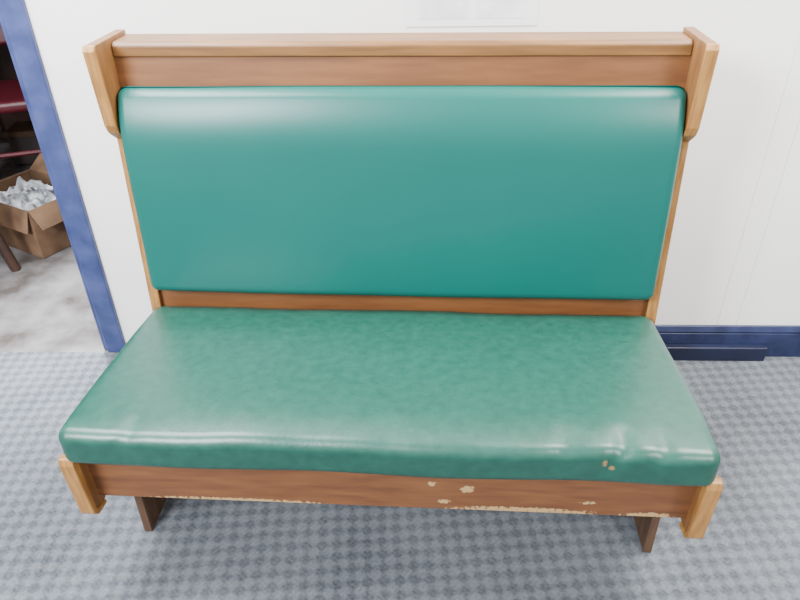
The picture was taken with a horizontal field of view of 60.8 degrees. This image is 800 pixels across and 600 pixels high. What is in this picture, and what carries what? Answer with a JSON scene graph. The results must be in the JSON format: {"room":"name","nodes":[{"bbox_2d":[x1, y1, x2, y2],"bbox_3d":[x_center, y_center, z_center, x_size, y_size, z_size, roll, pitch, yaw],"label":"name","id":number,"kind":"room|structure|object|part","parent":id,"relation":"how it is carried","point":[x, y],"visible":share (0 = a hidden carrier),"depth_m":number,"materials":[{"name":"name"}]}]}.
{"room":"waiting room","nodes":[
{"label":"waiting room","id":0,"kind":"room"},
{"bbox_2d":[0,143,799,599],"bbox_3d":[-0.738,0.275,2.164,8.500,0.100,7.500,0,33,2],"label":"floor","id":1,"kind":"structure","parent":0,"point":[749,548],"depth_m":1.62,"materials":[{"name":"grey carpet"}]},
{"bbox_2d":[0,232,20,271],"bbox_3d":[-1.747,-0.207,2.411,0.457,0.478,0.457,0,33,2],"label":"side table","id":2,"kind":"object","parent":1,"relation":"on","point":[6,253],"visible":1,"depth_m":2.65,"materials":[{"name":"brown wood"}]},
{"bbox_2d":[0,45,30,142],"bbox_3d":[-2.240,-1.618,3.651,1.400,1.500,0.442,0,33,2],"label":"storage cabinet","id":3,"kind":"object","parent":1,"relation":"on","point":[7,70],"visible":0.19,"depth_m":3.69,"materials":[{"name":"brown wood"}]},
{"bbox_2d":[0,24,41,158],"bbox_3d":[-1.839,-0.953,3.167,0.448,0.905,0.500,-11,34,-15],"label":"shelf","id":4,"kind":"object","parent":1,"relation":"on","point":[12,100],"visible":0.14,"depth_m":3.09,"materials":[{"name":"red wood"}]},
{"bbox_3d":[-1.909,-1.320,3.165,0.340,0.257,0.079,-11,34,-15],"label":"backrest","id":5,"kind":"part","parent":4,"relation":"part of","materials":[{"name":"red plastic"}]},
{"bbox_3d":[-1.831,-0.940,3.147,0.420,0.056,0.420,-11,34,-15],"label":"seat","id":6,"kind":"part","parent":4,"relation":"part of","materials":[{"name":"red plastic"}]},
{"bbox_2d":[4,120,39,164],"bbox_3d":[-1.938,-0.857,3.683,0.272,0.180,0.192,-5,33,-6],"label":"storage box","id":7,"kind":"object","parent":1,"relation":"on","point":[21,136],"visible":0.48,"depth_m":3.59,"materials":[{"name":"brown cardboard"}]},
{"bbox_3d":[-1.939,-0.920,3.642,0.272,0.030,0.192,-5,33,-6],"label":"lid","id":8,"kind":"part","parent":7,"relation":"part of","materials":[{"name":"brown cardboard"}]},
{"bbox_2d":[0,153,70,257],"bbox_3d":[-1.545,-0.408,2.904,0.521,0.265,0.385,17,37,25],"label":"carton","id":9,"kind":"object","parent":1,"relation":"on","point":[40,231],"visible":0.54,"depth_m":2.77,"materials":[{"name":"brown cardboard"}]},
{"bbox_2d":[0,176,55,210],"bbox_3d":[-1.548,-0.386,2.894,0.332,0.218,0.236,17,37,25],"label":"plastic bag","id":10,"kind":"object","parent":9,"relation":"in","point":[32,194],"visible":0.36,"depth_m":2.82,"materials":[{"name":"white plastic"}]},
{"bbox_2d":[58,27,722,552],"bbox_3d":[-0.018,0.036,1.462,1.245,1.040,0.673,1,33,4],"label":"bench","id":11,"kind":"object","parent":1,"relation":"on","point":[419,270],"visible":1,"depth_m":1.43,"materials":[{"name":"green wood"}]},
{"bbox_3d":[-0.626,0.250,1.549,0.024,0.168,0.441,1,33,4],"label":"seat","id":12,"kind":"part","parent":11,"relation":"part of","materials":[{"name":"brown wood"}]},
{"bbox_3d":[-0.597,0.322,1.667,0.019,0.358,0.309,1,33,4],"label":"leg","id":13,"kind":"part","parent":11,"relation":"part of","materials":[{"name":"brown wood"}]},
{"bbox_2d":[58,306,720,486],"bbox_3d":[-0.022,0.155,1.447,1.220,0.091,0.518,1,33,4],"label":"seat cushion","id":14,"kind":"object","parent":11,"relation":"on","point":[431,393],"depth_m":1.32,"materials":[{"name":"green leather"}]},
{"bbox_3d":[-0.032,0.355,1.350,1.192,0.137,0.020,1,33,4],"label":"rail","id":15,"kind":"part","parent":11,"relation":"part of","materials":[{"name":"brown wood"}]},
{"bbox_3d":[-0.009,-0.539,1.436,1.197,0.030,0.087,1,33,4],"label":"rail","id":16,"kind":"part","parent":11,"relation":"part of","materials":[{"name":"brown wood"}]},
{"bbox_3d":[-0.005,-0.086,1.640,1.198,0.950,0.106,1,33,4],"label":"panel","id":17,"kind":"part","parent":11,"relation":"part of","materials":[{"name":"brown wood"}]},
{"bbox_2d":[118,85,686,299],"bbox_3d":[-0.009,-0.227,1.521,1.195,0.480,0.105,1,33,4],"label":"cushion","id":18,"kind":"object","parent":11,"relation":"on","point":[459,191],"depth_m":1.47,"materials":[{"name":"teal leather"}]},
{"bbox_3d":[0.573,0.345,1.594,0.019,0.358,0.309,1,33,4],"label":"leg","id":19,"kind":"part","parent":11,"relation":"part of","materials":[{"name":"brown wood"}]},
{"bbox_3d":[0.586,0.274,1.473,0.024,0.168,0.441,1,33,4],"label":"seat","id":20,"kind":"part","parent":11,"relation":"part of","materials":[{"name":"brown wood"}]},
{"bbox_2d":[24,0,799,342],"bbox_3d":[-0.006,-0.948,1.543,7.000,2.600,0.100,0,33,2],"label":"wall","id":21,"kind":"structure","parent":0,"point":[733,258],"depth_m":1.78,"materials":[{"name":"white paint"}]},
{"bbox_2d":[0,0,125,351],"bbox_3d":[-0.953,-0.733,1.720,0.080,2.080,0.128,0,33,2],"label":"trim","id":22,"kind":"structure","parent":21,"relation":"attached to","point":[15,22],"depth_m":1.88,"materials":[{"name":"blue paint"}]},
{"bbox_2d":[406,0,538,26],"bbox_3d":[0.172,-0.750,1.604,0.318,0.200,0.003,0,33,2],"label":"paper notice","id":23,"kind":"object","parent":21,"relation":"attached to","point":[419,13],"visible":1,"depth_m":1.64,"materials":[{"name":"white paper"}]},
{"bbox_2d":[665,344,767,360],"bbox_3d":[0.828,0.164,2.147,0.630,0.050,0.024,0,33,2],"label":"trim","id":24,"kind":"structure","parent":21,"relation":"attached to","point":[699,352],"depth_m":2.13,"materials":[{"name":"blue paint"}]},
{"bbox_2d":[655,325,799,356],"bbox_3d":[1.937,0.131,2.103,3.150,0.114,0.012,0,33,2],"label":"baseboard","id":25,"kind":"structure","parent":21,"relation":"attached to","point":[780,340],"depth_m":2.12,"materials":[{"name":"blue paint"}]}
]}

